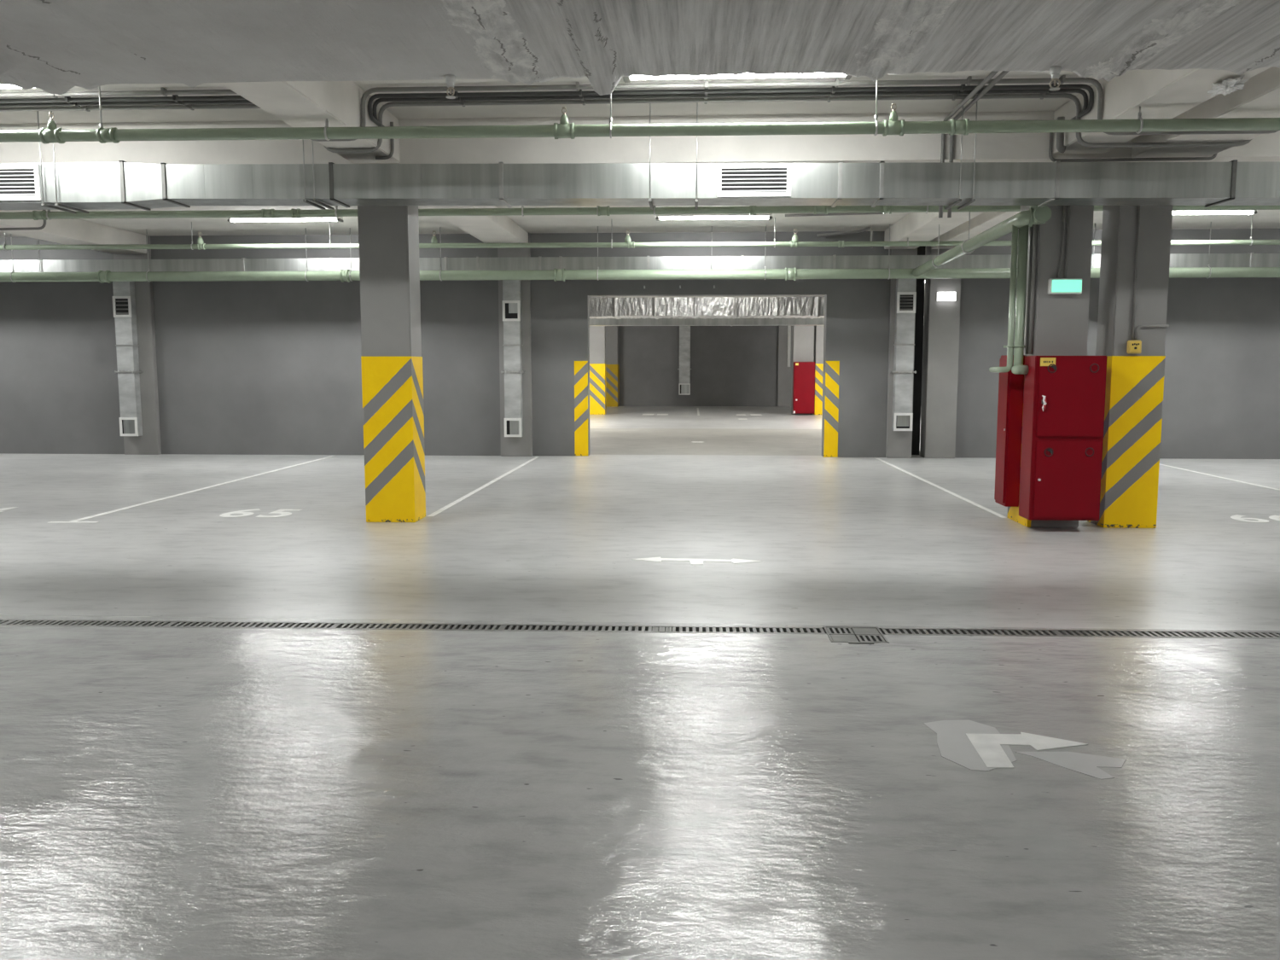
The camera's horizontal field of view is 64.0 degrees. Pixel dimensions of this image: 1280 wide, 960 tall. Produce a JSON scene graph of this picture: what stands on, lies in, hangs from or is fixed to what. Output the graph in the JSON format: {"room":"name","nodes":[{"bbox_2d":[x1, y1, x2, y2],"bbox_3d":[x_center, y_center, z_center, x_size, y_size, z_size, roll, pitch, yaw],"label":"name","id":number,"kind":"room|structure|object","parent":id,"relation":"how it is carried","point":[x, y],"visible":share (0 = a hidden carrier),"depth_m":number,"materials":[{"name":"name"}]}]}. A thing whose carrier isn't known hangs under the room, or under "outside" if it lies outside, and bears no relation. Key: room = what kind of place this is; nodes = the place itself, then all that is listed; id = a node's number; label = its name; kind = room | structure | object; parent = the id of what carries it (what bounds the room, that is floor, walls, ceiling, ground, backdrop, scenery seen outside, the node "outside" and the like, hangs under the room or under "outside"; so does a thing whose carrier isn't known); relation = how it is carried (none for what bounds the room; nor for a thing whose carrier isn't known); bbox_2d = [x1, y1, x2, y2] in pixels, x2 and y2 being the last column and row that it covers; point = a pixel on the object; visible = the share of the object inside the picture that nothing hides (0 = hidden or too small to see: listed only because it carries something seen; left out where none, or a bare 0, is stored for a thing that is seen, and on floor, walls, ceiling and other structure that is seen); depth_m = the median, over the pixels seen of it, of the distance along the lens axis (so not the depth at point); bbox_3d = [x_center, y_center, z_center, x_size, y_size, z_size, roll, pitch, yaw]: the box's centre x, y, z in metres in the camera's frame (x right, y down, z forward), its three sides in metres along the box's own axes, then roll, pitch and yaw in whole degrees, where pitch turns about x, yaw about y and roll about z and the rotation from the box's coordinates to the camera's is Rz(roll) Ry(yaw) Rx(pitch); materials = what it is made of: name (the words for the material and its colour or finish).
{"room":"parking garage","nodes":[
{"label":"parking garage","id":0,"kind":"room"},
{"bbox_2d":[0,406,1279,959],"bbox_3d":[-0.202,-0.246,15.899,28.000,0.001,47.600,0,6,3],"label":"floor","id":1,"kind":"structure","parent":0,"point":[166,793],"depth_m":4.46,"materials":[{"name":"grey paint"}]},
{"bbox_2d":[69,455,334,521],"bbox_3d":[-5.367,-0.005,13.695,0.070,0.003,7.450,0,6,3],"label":"parking line","id":2,"kind":"object","parent":1,"relation":"on","point":[159,499],"depth_m":12.05,"materials":[{"name":"white paint"}]},
{"bbox_2d":[219,508,301,517],"bbox_3d":[-3.917,0.339,10.567,0.720,0.001,0.610,0,6,3],"label":"bay number","id":3,"kind":"object","parent":1,"relation":"on","point":[279,511],"visible":1,"depth_m":10.54,"materials":[{"name":"white paint"}]},
{"bbox_2d":[357,205,425,522],"bbox_3d":[-2.409,-1.255,9.957,0.483,3.310,0.408,0,6,3],"label":"concrete column","id":4,"kind":"structure","parent":1,"relation":"on","point":[389,262],"depth_m":9.79,"materials":[{"name":"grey paint"}]},
{"bbox_2d":[427,456,539,516],"bbox_3d":[-1.921,-0.013,13.776,0.064,0.003,6.941,0,6,3],"label":"parking line","id":5,"kind":"object","parent":1,"relation":"on","point":[450,504],"depth_m":12.42,"materials":[{"name":"white paint"}]},
{"bbox_2d":[589,296,606,414],"bbox_3d":[-1.338,-3.926,32.399,0.496,3.695,0.458,0,6,3],"label":"concrete column","id":6,"kind":"structure","parent":1,"relation":"on","point":[597,334],"depth_m":32.23,"materials":[{"name":"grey paint"}]},
{"bbox_2d":[605,325,619,407],"bbox_3d":[-1.065,-4.658,39.023,0.495,3.695,0.798,0,6,3],"label":"concrete column","id":7,"kind":"structure","parent":1,"relation":"on","point":[612,332],"depth_m":38.69,"materials":[{"name":"grey paint"}]},
{"bbox_2d":[0,618,1279,640],"bbox_3d":[-0.209,0.921,5.917,11.002,0.131,0.156,0,6,2],"label":"channel","id":8,"kind":"object","parent":1,"relation":"in","point":[20,622],"visible":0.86,"depth_m":5.92,"materials":[{"name":"metal"}]},
{"bbox_2d":[823,626,889,642],"bbox_3d":[1.214,0.925,5.783,0.315,0.112,0.342,0,6,3],"label":"drain sump","id":9,"kind":"object","parent":8,"relation":"in","point":[833,637],"visible":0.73,"depth_m":5.76,"materials":[{"name":"metal"}]},
{"bbox_2d":[631,557,762,564],"bbox_3d":[0.438,0.629,7.955,1.016,0.004,0.300,0,6,3],"label":"arrow marking","id":10,"kind":"object","parent":1,"relation":"on","point":[693,561],"depth_m":7.98,"materials":[{"name":"white paint"}]},
{"bbox_2d":[791,296,814,414],"bbox_3d":[5.134,-3.918,32.323,0.630,3.695,0.450,0,6,3],"label":"concrete column","id":11,"kind":"structure","parent":1,"relation":"on","point":[802,336],"depth_m":32.07,"materials":[{"name":"grey paint"}]},
{"bbox_2d":[792,361,814,413],"bbox_3d":[5.130,-2.887,32.051,0.650,1.605,0.305,0,6,3],"label":"cabinet","id":12,"kind":"object","parent":11,"relation":"attached to","point":[804,372],"visible":1,"depth_m":31.92,"materials":[{"name":"red metal"}]},
{"bbox_2d":[813,296,824,414],"bbox_3d":[5.748,-3.904,32.192,0.498,3.695,0.458,0,6,3],"label":"concrete column","id":13,"kind":"structure","parent":1,"relation":"on","point":[818,340],"depth_m":32.03,"materials":[{"name":"grey paint"}]},
{"bbox_2d":[876,458,1006,517],"bbox_3d":[3.779,0.008,13.584,0.057,0.003,6.751,0,6,2],"label":"parking line","id":14,"kind":"object","parent":1,"relation":"on","point":[887,462],"depth_m":12.34,"materials":[{"name":"white paint"}]},
{"bbox_2d":[923,719,1016,771],"bbox_3d":[1.324,1.055,4.099,0.300,0.002,0.561,0,6,3],"label":"paint patch","id":15,"kind":"object","parent":1,"relation":"on","point":[953,743],"visible":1,"depth_m":4.12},
{"bbox_2d":[965,732,1087,767],"bbox_3d":[1.551,1.062,4.033,0.472,0.004,0.387,0,6,3],"label":"arrow marking","id":16,"kind":"object","parent":1,"relation":"on","point":[988,747],"depth_m":4.09,"materials":[{"name":"white paint"}]},
{"bbox_2d":[1007,205,1093,527],"bbox_3d":[3.896,-1.231,9.740,0.479,3.310,0.608,0,6,3],"label":"concrete column","id":17,"kind":"structure","parent":1,"relation":"on","point":[1061,321],"depth_m":9.39,"materials":[{"name":"grey paint"}]},
{"bbox_2d":[994,354,1024,506],"bbox_3d":[3.582,-0.481,9.954,0.156,1.452,0.330,0,6,3],"label":"cabinet","id":18,"kind":"object","parent":17,"relation":"attached to","point":[1010,385],"visible":0.85,"depth_m":9.84,"materials":[{"name":"red metal"}]},
{"bbox_2d":[1024,224,1033,354],"bbox_3d":[3.627,-2.014,9.496,0.038,1.680,0.040,0,6,3],"label":"pipe","id":19,"kind":"object","parent":17,"relation":"attached to","point":[1032,227],"visible":0.56,"depth_m":9.51,"materials":[{"name":"grey plastic"}]},
{"bbox_2d":[1028,224,1038,354],"bbox_3d":[3.622,-2.004,9.406,0.038,1.680,0.040,0,6,3],"label":"pipe","id":20,"kind":"object","parent":17,"relation":"attached to","point":[1035,226],"visible":0.66,"depth_m":9.42,"materials":[{"name":"grey plastic"}]},
{"bbox_2d":[1056,205,1065,278],"bbox_3d":[3.833,-2.339,9.303,0.052,0.992,0.026,0,6,3],"label":"pipe","id":21,"kind":"object","parent":17,"relation":"attached to","point":[1063,206],"visible":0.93,"depth_m":9.31,"materials":[{"name":"grey plastic"}]},
{"bbox_2d":[1018,355,1107,520],"bbox_3d":[3.863,-0.385,9.356,0.630,1.488,0.346,0,6,3],"label":"cabinet","id":22,"kind":"object","parent":17,"relation":"attached to","point":[1064,396],"visible":1,"depth_m":9.23,"materials":[{"name":"red metal"}]},
{"bbox_2d":[1047,278,1082,294],"bbox_3d":[3.881,-1.768,9.347,0.290,0.137,0.061,0,6,3],"label":"exit sign","id":23,"kind":"object","parent":17,"relation":"attached to","point":[1056,286],"visible":1,"depth_m":9.32,"materials":[{"name":"teal plastic"}]},
{"bbox_2d":[1064,205,1070,278],"bbox_3d":[3.888,-2.339,9.300,0.033,0.991,0.026,0,6,3],"label":"pipe","id":24,"kind":"object","parent":17,"relation":"attached to","point":[1068,206],"visible":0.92,"depth_m":9.31,"materials":[{"name":"grey plastic"}]},
{"bbox_2d":[1015,751,1125,779],"bbox_3d":[1.641,1.073,3.936,0.372,0.002,0.256,5,8,36],"label":"paint patch","id":25,"kind":"object","parent":1,"relation":"on","point":[1085,764],"visible":1,"depth_m":3.91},
{"bbox_2d":[1087,205,1172,528],"bbox_3d":[4.594,-1.216,9.605,0.478,3.310,0.408,0,6,3],"label":"concrete column","id":26,"kind":"structure","parent":1,"relation":"on","point":[1134,381],"depth_m":9.45,"materials":[{"name":"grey paint"}]},
{"bbox_2d":[1126,340,1141,353],"bbox_3d":[4.528,-1.218,9.376,0.120,0.120,0.059,0,6,3],"label":"button","id":27,"kind":"object","parent":26,"relation":"attached to","point":[1133,346],"visible":1,"depth_m":9.36,"materials":[{"name":"yellow plastic"}]},
{"bbox_2d":[1130,205,1140,340],"bbox_3d":[4.514,-2.056,9.302,0.021,1.555,0.022,0,6,3],"label":"pipe","id":28,"kind":"object","parent":26,"relation":"attached to","point":[1139,206],"visible":0.66,"depth_m":9.31,"materials":[{"name":"grey plastic"}]},
{"bbox_2d":[1230,514,1279,522],"bbox_3d":[6.211,0.383,10.168,0.670,0.001,0.510,0,6,3],"label":"number marking","id":29,"kind":"object","parent":1,"relation":"on","point":[1237,517],"visible":1,"depth_m":10.18,"materials":[{"name":"white paint"}]},
{"bbox_2d":[0,228,1279,459],"bbox_3d":[-0.124,-2.254,17.225,28.000,3.700,0.280,0,6,3],"label":"wall","id":30,"kind":"structure","parent":0,"point":[244,367],"depth_m":17.23,"materials":[{"name":"grey paint"}]},
{"bbox_2d":[112,281,142,436],"bbox_3d":[-8.680,-2.066,17.342,0.390,2.640,0.188,0,6,3],"label":"duct","id":31,"kind":"object","parent":30,"relation":"attached to","point":[124,298],"visible":0.99,"depth_m":17.29,"materials":[{"name":"metal"}]},
{"bbox_2d":[112,296,131,317],"bbox_3d":[-8.684,-2.906,17.169,0.308,0.350,0.019,0,6,3],"label":"grille","id":32,"kind":"object","parent":31,"relation":"attached to","point":[121,305],"depth_m":17.17,"materials":[{"name":"grey plastic"}]},
{"bbox_2d":[119,417,138,436],"bbox_3d":[-8.684,-0.904,17.390,0.308,0.320,0.019,0,6,3],"label":"grille","id":33,"kind":"object","parent":31,"relation":"attached to","point":[128,426],"depth_m":17.39,"materials":[{"name":"white metal"}]},
{"bbox_2d":[113,235,161,454],"bbox_3d":[-8.573,-2.279,17.460,0.600,3.698,0.100,0,6,3],"label":"pilaster","id":34,"kind":"object","parent":30,"relation":"attached to","point":[148,443],"depth_m":17.46,"materials":[{"name":"grey paint"}]},
{"bbox_2d":[500,279,524,436],"bbox_3d":[-2.113,-2.033,17.012,0.376,2.632,0.188,0,6,3],"label":"duct","id":35,"kind":"object","parent":30,"relation":"attached to","point":[512,345],"visible":0.98,"depth_m":16.95,"materials":[{"name":"metal"}]},
{"bbox_2d":[502,300,520,320],"bbox_3d":[-2.117,-2.783,16.848,0.294,0.335,0.019,0,6,3],"label":"grille","id":36,"kind":"object","parent":35,"relation":"attached to","point":[511,309],"depth_m":16.84,"materials":[{"name":"white metal"}]},
{"bbox_2d":[504,418,522,436],"bbox_3d":[-2.117,-0.874,17.059,0.294,0.317,0.019,0,6,3],"label":"grille","id":37,"kind":"object","parent":35,"relation":"attached to","point":[512,426],"depth_m":17.06,"materials":[{"name":"white metal"}]},
{"bbox_2d":[497,232,532,456],"bbox_3d":[-2.086,-2.243,17.135,0.530,3.698,0.100,0,6,3],"label":"pilaster","id":38,"kind":"object","parent":30,"relation":"attached to","point":[510,446],"depth_m":17.12,"materials":[{"name":"grey paint"}]},
{"bbox_2d":[574,360,587,455],"bbox_3d":[-0.989,-1.201,17.242,0.231,1.597,0.004,0,6,3],"label":"hazard marking","id":39,"kind":"object","parent":30,"relation":"attached to","point":[580,367],"visible":1,"depth_m":17.24,"materials":[{"name":"yellow paint"}]},
{"bbox_2d":[823,360,839,457],"bbox_3d":[3.187,-1.178,17.032,0.231,1.597,0.004,0,6,3],"label":"hazard marking","id":40,"kind":"object","parent":30,"relation":"attached to","point":[832,368],"visible":1,"depth_m":17.03,"materials":[{"name":"yellow paint"}]},
{"bbox_2d":[885,247,917,458],"bbox_3d":[4.296,-2.207,16.814,0.401,3.698,0.100,0,6,3],"label":"pilaster","id":41,"kind":"object","parent":30,"relation":"attached to","point":[898,443],"depth_m":16.87,"materials":[{"name":"grey paint"}]},
{"bbox_2d":[890,279,916,430],"bbox_3d":[4.301,-2.058,16.683,0.385,2.510,0.188,0,6,3],"label":"duct","id":42,"kind":"object","parent":30,"relation":"attached to","point":[905,300],"visible":0.98,"depth_m":16.62,"materials":[{"name":"metal"}]},
{"bbox_2d":[893,413,913,430],"bbox_3d":[4.297,-0.949,16.725,0.303,0.295,0.019,0,6,3],"label":"grille","id":43,"kind":"object","parent":42,"relation":"attached to","point":[902,421],"depth_m":16.72,"materials":[{"name":"white metal"}]},
{"bbox_2d":[896,291,916,313],"bbox_3d":[4.297,-2.862,16.514,0.303,0.335,0.019,0,6,3],"label":"grille","id":44,"kind":"object","parent":42,"relation":"attached to","point":[906,301],"depth_m":16.51,"materials":[{"name":"grey plastic"}]},
{"bbox_2d":[923,240,960,458],"bbox_3d":[4.963,-2.204,16.781,0.495,3.698,0.100,0,6,3],"label":"pilaster","id":45,"kind":"object","parent":30,"relation":"attached to","point":[943,317],"depth_m":16.78,"materials":[{"name":"grey paint"}]},
{"bbox_2d":[936,291,956,301],"bbox_3d":[4.970,-2.974,16.594,0.310,0.140,0.099,0,6,3],"label":"lamp","id":46,"kind":"object","parent":30,"relation":"attached to","point":[940,296],"visible":1,"depth_m":16.55,"materials":[{"name":"white plastic"}]},
{"bbox_2d":[0,69,1279,297],"bbox_3d":[-0.202,-4.048,15.480,28.000,0.250,47.600,0,6,3],"label":"ceiling","id":47,"kind":"structure","parent":0,"point":[1264,218],"depth_m":8.99,"materials":[{"name":"concrete"}]},
{"bbox_2d":[0,209,146,254],"bbox_3d":[-8.753,-3.590,13.875,0.585,0.307,6.750,0,6,3],"label":"ceiling beam","id":48,"kind":"structure","parent":47,"relation":"attached to","point":[66,231],"depth_m":15.37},
{"bbox_2d":[0,94,246,103],"bbox_3d":[-8.504,-3.072,8.775,11.900,0.215,0.495,0,6,3],"label":"pipe","id":49,"kind":"object","parent":47,"relation":"attached to","point":[176,98],"visible":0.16,"depth_m":8.32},
{"bbox_2d":[0,99,252,107],"bbox_3d":[-8.501,-3.079,8.835,11.900,0.215,0.375,0,6,3],"label":"pipe","id":50,"kind":"object","parent":47,"relation":"attached to","point":[218,101],"visible":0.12,"depth_m":8.44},
{"bbox_2d":[226,216,343,222],"bbox_3d":[-5.210,-3.834,15.053,1.680,0.079,0.170,0,6,3],"label":"lamp","id":51,"kind":"object","parent":47,"relation":"attached to","point":[278,218],"visible":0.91,"depth_m":14.99,"materials":[{"name":"white"}]},
{"bbox_2d":[231,218,337,221],"bbox_3d":[-5.210,-3.817,15.055,1.570,0.026,0.160,0,6,3],"label":"diffuser","id":52,"kind":"object","parent":51,"relation":"attached to","point":[232,219],"depth_m":15.00,"materials":[{"name":"white"}]},
{"bbox_2d":[219,81,400,162],"bbox_3d":[-2.442,-2.875,7.740,0.435,0.381,2.890,0,6,3],"label":"ceiling beam","id":53,"kind":"structure","parent":47,"relation":"attached to","point":[296,103],"depth_m":7.50,"materials":[{"name":"concrete"}]},
{"bbox_2d":[423,205,528,243],"bbox_3d":[-2.331,-3.597,13.547,0.634,0.221,6.750,0,6,3],"label":"ceiling beam","id":54,"kind":"structure","parent":47,"relation":"attached to","point":[486,229],"depth_m":14.78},
{"bbox_2d":[0,93,1252,152],"bbox_3d":[-0.562,-2.920,8.435,27.800,0.442,0.060,0,6,3],"label":"pipe","id":55,"kind":"object","parent":47,"relation":"attached to","point":[192,107],"visible":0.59,"depth_m":8.36,"materials":[{"name":"grey plastic"}]},
{"bbox_2d":[0,75,1278,141],"bbox_3d":[-0.584,-2.871,7.993,27.800,0.442,0.060,0,6,3],"label":"pipe","id":56,"kind":"object","parent":47,"relation":"attached to","point":[968,81],"visible":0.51,"depth_m":7.92,"materials":[{"name":"grey plastic"}]},
{"bbox_2d":[0,0,1279,95],"bbox_3d":[-0.746,-2.463,4.818,27.980,0.557,2.830,0,6,3],"label":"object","id":57,"kind":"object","parent":47,"relation":"attached to","point":[51,46],"visible":1,"depth_m":5.46,"materials":[{"name":"concrete"}]},
{"bbox_2d":[445,74,455,98],"bbox_3d":[-1.147,-2.384,6.202,0.060,0.132,0.060,0,6,3],"label":"sprinkler","id":58,"kind":"object","parent":57,"relation":"attached to","point":[450,79],"visible":1,"depth_m":6.19,"materials":[{"name":"grey metal"}]},
{"bbox_2d":[445,74,455,87],"bbox_3d":[-1.147,-2.415,6.199,0.058,0.070,0.060,0,6,3],"label":"socket","id":59,"kind":"object","parent":58,"relation":"attached to","point":[450,79],"depth_m":6.18,"materials":[{"name":"white"}]},
{"bbox_2d":[1049,65,1060,91],"bbox_3d":[2.441,-2.364,6.022,0.060,0.132,0.060,0,6,3],"label":"sprinkler","id":60,"kind":"object","parent":57,"relation":"attached to","point":[1055,71],"visible":1,"depth_m":6.01,"materials":[{"name":"grey metal"}]},
{"bbox_2d":[1049,65,1060,79],"bbox_3d":[2.441,-2.395,6.018,0.058,0.070,0.060,0,6,3],"label":"socket","id":61,"kind":"object","parent":60,"relation":"attached to","point":[1055,71],"depth_m":6.00,"materials":[{"name":"white"}]},
{"bbox_2d":[0,98,1279,213],"bbox_3d":[-0.545,-2.736,8.789,27.800,0.889,0.465,0,6,3],"label":"ventilation duct","id":62,"kind":"object","parent":47,"relation":"hanging from","point":[76,186],"visible":0.95,"depth_m":8.61,"materials":[{"name":"metal"}]},
{"bbox_2d":[0,163,41,200],"bbox_3d":[-5.514,-2.570,8.852,0.670,0.303,0.021,0,6,3],"label":"grille","id":63,"kind":"object","parent":62,"relation":"attached to","point":[18,182],"depth_m":8.84,"materials":[{"name":"white metal"}]},
{"bbox_2d":[716,162,791,197],"bbox_3d":[0.950,-2.496,8.531,0.615,0.266,0.021,0,6,3],"label":"grille","id":64,"kind":"object","parent":62,"relation":"attached to","point":[733,179],"depth_m":8.53,"materials":[{"name":"white metal"}]},
{"bbox_2d":[0,110,1279,164],"bbox_3d":[-0.502,-3.071,9.594,27.980,0.399,1.030,0,6,3],"label":"cross beam","id":65,"kind":"structure","parent":47,"relation":"attached to","point":[990,147],"depth_m":9.07,"materials":[{"name":"concrete"}]},
{"bbox_2d":[938,71,998,218],"bbox_3d":[2.565,-2.557,7.528,0.034,0.831,2.866,0,6,3],"label":"pipe","id":66,"kind":"object","parent":65,"relation":"attached to","point":[992,74],"visible":0.31,"depth_m":8.43,"materials":[{"name":"grey plastic"}]},
{"bbox_2d":[947,70,1009,217],"bbox_3d":[2.640,-2.557,7.525,0.034,0.831,2.866,0,6,3],"label":"pipe","id":67,"kind":"object","parent":65,"relation":"attached to","point":[1003,73],"visible":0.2,"depth_m":8.29,"materials":[{"name":"grey plastic"}]},
{"bbox_2d":[1048,132,1217,162],"bbox_3d":[4.243,-2.915,8.806,1.407,0.338,0.028,0,6,4],"label":"pipe","id":68,"kind":"object","parent":65,"relation":"attached to","point":[1050,146],"visible":0.75,"depth_m":8.82,"materials":[{"name":"grey plastic"}]},
{"bbox_2d":[0,79,1279,143],"bbox_3d":[-0.612,-2.755,7.453,27.800,0.559,0.112,0,6,3],"label":"pipe","id":69,"kind":"object","parent":47,"relation":"hanging from","point":[893,126],"visible":0.99,"depth_m":7.41,"materials":[{"name":"metal"}]},
{"bbox_2d":[0,223,1279,272],"bbox_3d":[-0.157,-3.647,16.416,27.800,0.752,0.448,0,6,3],"label":"ventilation duct","id":70,"kind":"object","parent":47,"relation":"hanging from","point":[1250,259],"visible":0.56,"depth_m":16.28,"materials":[{"name":"metal"}]},
{"bbox_2d":[0,221,1279,283],"bbox_3d":[-0.172,-3.560,16.121,27.800,0.860,0.203,0,6,3],"label":"pipe","id":71,"kind":"object","parent":47,"relation":"hanging from","point":[348,276],"visible":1,"depth_m":16.12,"materials":[{"name":"metal"}]},
{"bbox_2d":[0,205,1279,220],"bbox_3d":[-0.449,-3.073,10.664,27.800,0.632,0.100,0,6,3],"label":"pipe","id":72,"kind":"object","parent":47,"relation":"hanging from","point":[264,213],"visible":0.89,"depth_m":10.68,"materials":[{"name":"metal"}]},
{"bbox_2d":[0,209,46,230],"bbox_3d":[-7.383,-2.802,11.046,2.013,0.253,0.028,0,6,3],"label":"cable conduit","id":73,"kind":"object","parent":72,"relation":"attached to","point":[43,226],"visible":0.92,"depth_m":11.01,"materials":[{"name":"grey plastic"}]},
{"bbox_2d":[0,215,1279,250],"bbox_3d":[-0.212,-3.679,15.319,27.800,0.449,0.098,0,6,3],"label":"pipe","id":74,"kind":"object","parent":47,"relation":"hanging from","point":[794,242],"visible":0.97,"depth_m":15.33,"materials":[{"name":"metal"}]},
{"bbox_2d":[655,213,772,221],"bbox_3d":[1.069,-3.811,14.837,1.680,0.079,0.170,0,6,3],"label":"lamp","id":75,"kind":"object","parent":47,"relation":"attached to","point":[736,216],"visible":0.98,"depth_m":14.77,"materials":[{"name":"white"}]},
{"bbox_2d":[659,215,768,219],"bbox_3d":[1.069,-3.793,14.839,1.570,0.026,0.160,0,6,3],"label":"diffuser","id":76,"kind":"object","parent":75,"relation":"attached to","point":[660,217],"depth_m":14.78,"materials":[{"name":"white"}]},
{"bbox_2d":[372,88,1087,126],"bbox_3d":[0.678,-3.028,8.374,5.880,0.214,0.376,0,6,3],"label":"pipe","id":77,"kind":"object","parent":47,"relation":"attached to","point":[1047,91],"visible":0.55,"depth_m":8.20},
{"bbox_2d":[367,82,1093,126],"bbox_3d":[0.674,-3.022,8.315,5.880,0.214,0.496,0,6,3],"label":"pipe","id":78,"kind":"object","parent":47,"relation":"attached to","point":[962,87],"visible":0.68,"depth_m":8.07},
{"bbox_2d":[622,72,851,82],"bbox_3d":[0.711,-2.990,7.491,1.672,0.100,0.170,0,6,3],"label":"lamp","id":79,"kind":"object","parent":47,"relation":"attached to","point":[626,79],"visible":0.4,"depth_m":7.48,"materials":[{"name":"white"}]},
{"bbox_2d":[630,72,844,79],"bbox_3d":[0.711,-2.962,7.494,1.562,0.026,0.160,0,6,3],"label":"diffuser","id":80,"kind":"object","parent":79,"relation":"attached to","point":[747,75],"depth_m":7.48,"materials":[{"name":"white"}]},
{"bbox_2d":[785,212,883,216],"bbox_3d":[2.749,-3.754,14.456,1.401,0.068,0.040,0,6,3],"label":"pipe","id":81,"kind":"object","parent":47,"relation":"attached to","point":[848,213],"visible":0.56,"depth_m":14.45,"materials":[{"name":"grey plastic"}]},
{"bbox_2d":[817,226,872,248],"bbox_3d":[3.331,-3.824,16.323,0.957,0.339,0.378,5,8,35],"label":"pipe","id":82,"kind":"object","parent":47,"relation":"attached to","point":[868,228],"visible":0.98,"depth_m":16.40,"materials":[{"name":"grey plastic"}]},
{"bbox_2d":[884,211,984,249],"bbox_3d":[4.038,-3.523,13.232,0.500,0.299,6.750,0,6,3],"label":"ceiling beam","id":83,"kind":"structure","parent":47,"relation":"attached to","point":[916,226],"depth_m":14.38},
{"bbox_2d":[930,211,1019,249],"bbox_3d":[4.837,-3.518,13.192,0.600,0.299,6.750,0,6,3],"label":"ceiling beam","id":84,"kind":"structure","parent":47,"relation":"attached to","point":[986,220],"depth_m":14.21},
{"bbox_2d":[912,205,1051,374],"bbox_3d":[3.814,-2.452,12.499,0.352,2.268,6.906,1,6,6],"label":"riser pipe","id":85,"kind":"object","parent":47,"relation":"attached to","point":[1022,220],"visible":0.94,"depth_m":9.50,"materials":[{"name":"metal"}]},
{"bbox_2d":[1052,66,1271,154],"bbox_3d":[3.730,-2.849,7.429,0.446,0.364,2.890,0,6,3],"label":"ceiling beam","id":86,"kind":"structure","parent":47,"relation":"attached to","point":[1160,93],"depth_m":7.30,"materials":[{"name":"concrete"}]},
{"bbox_2d":[1055,116,1065,153],"bbox_3d":[3.507,-2.869,8.521,0.076,0.288,0.060,0,6,3],"label":"pipe","id":87,"kind":"object","parent":86,"relation":"attached to","point":[1060,146],"visible":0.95,"depth_m":8.50,"materials":[{"name":"grey plastic"}]},
{"bbox_2d":[1207,75,1248,97],"bbox_3d":[3.784,-2.527,6.579,0.192,0.094,0.348,0,6,3],"label":"scrap","id":88,"kind":"object","parent":86,"relation":"attached to","point":[1228,85],"visible":1,"depth_m":6.53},
{"bbox_2d":[1131,66,1279,157],"bbox_3d":[4.505,-2.828,7.392,0.655,0.399,2.890,0,6,3],"label":"ceiling beam","id":89,"kind":"structure","parent":47,"relation":"attached to","point":[1259,96],"depth_m":7.45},
{"bbox_2d":[1172,209,1257,215],"bbox_3d":[7.750,-3.757,14.352,1.680,0.079,0.170,0,6,3],"label":"lamp","id":90,"kind":"object","parent":47,"relation":"attached to","point":[1191,212],"visible":0.5,"depth_m":14.27,"materials":[{"name":"white"}]},
{"bbox_2d":[1172,210,1253,214],"bbox_3d":[7.750,-3.739,14.354,1.570,0.026,0.160,0,6,3],"label":"diffuser","id":91,"kind":"object","parent":90,"relation":"attached to","point":[1173,212],"depth_m":14.28,"materials":[{"name":"white"}]},
{"bbox_2d":[589,428,920,455],"bbox_3d":[1.075,-0.843,21.309,18.600,0.001,7.600,0,6,3],"label":"floor","id":92,"kind":"structure","parent":0,"point":[602,441],"depth_m":20.47,"materials":[{"name":"concrete"}]},
{"bbox_2d":[618,325,923,406],"bbox_3d":[2.004,-4.702,39.396,19.000,3.700,0.250,0,6,3],"label":"wall","id":93,"kind":"structure","parent":0,"point":[730,365],"depth_m":39.30,"materials":[{"name":"grey paint"}]},
{"bbox_2d":[677,325,691,395],"bbox_3d":[1.708,-4.699,39.187,0.520,2.860,0.188,0,6,3],"label":"duct","id":94,"kind":"object","parent":93,"relation":"attached to","point":[684,369],"visible":0.96,"depth_m":39.13,"materials":[{"name":"metal"}]},
{"bbox_2d":[678,383,690,395],"bbox_3d":[1.704,-3.482,39.240,0.438,0.430,0.019,0,6,3],"label":"grille","id":95,"kind":"object","parent":94,"relation":"attached to","point":[683,388],"depth_m":39.24,"materials":[{"name":"grey metal"}]},
{"bbox_2d":[777,325,792,406],"bbox_3d":[5.511,-4.652,38.952,0.510,3.700,0.310,0,6,3],"label":"pilaster","id":96,"kind":"object","parent":93,"relation":"attached to","point":[784,373],"depth_m":38.86,"materials":[{"name":"grey paint"}]},
{"bbox_2d":[911,246,925,454],"bbox_3d":[4.641,-2.272,17.394,0.300,3.700,0.100,0,6,3],"label":"pipe","id":97,"kind":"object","parent":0,"point":[921,250],"depth_m":17.37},
{"label":"outside","id":98,"kind":"structure","parent":0,"visible":0},
{"bbox_2d":[589,317,924,325],"bbox_3d":[1.197,-3.646,23.436,18.400,0.239,0.474,0,6,3],"label":"ventilation duct","id":99,"kind":"object","parent":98,"point":[817,321],"visible":0.2,"depth_m":23.21,"materials":[{"name":"metal"}]},
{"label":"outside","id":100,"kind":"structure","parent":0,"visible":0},
{"bbox_2d":[589,296,924,319],"bbox_3d":[1.084,-3.545,21.197,18.400,0.406,1.028,0,6,3],"label":"duct","id":101,"kind":"object","parent":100,"point":[653,307],"visible":0.29,"depth_m":20.71,"materials":[{"name":"metal"}]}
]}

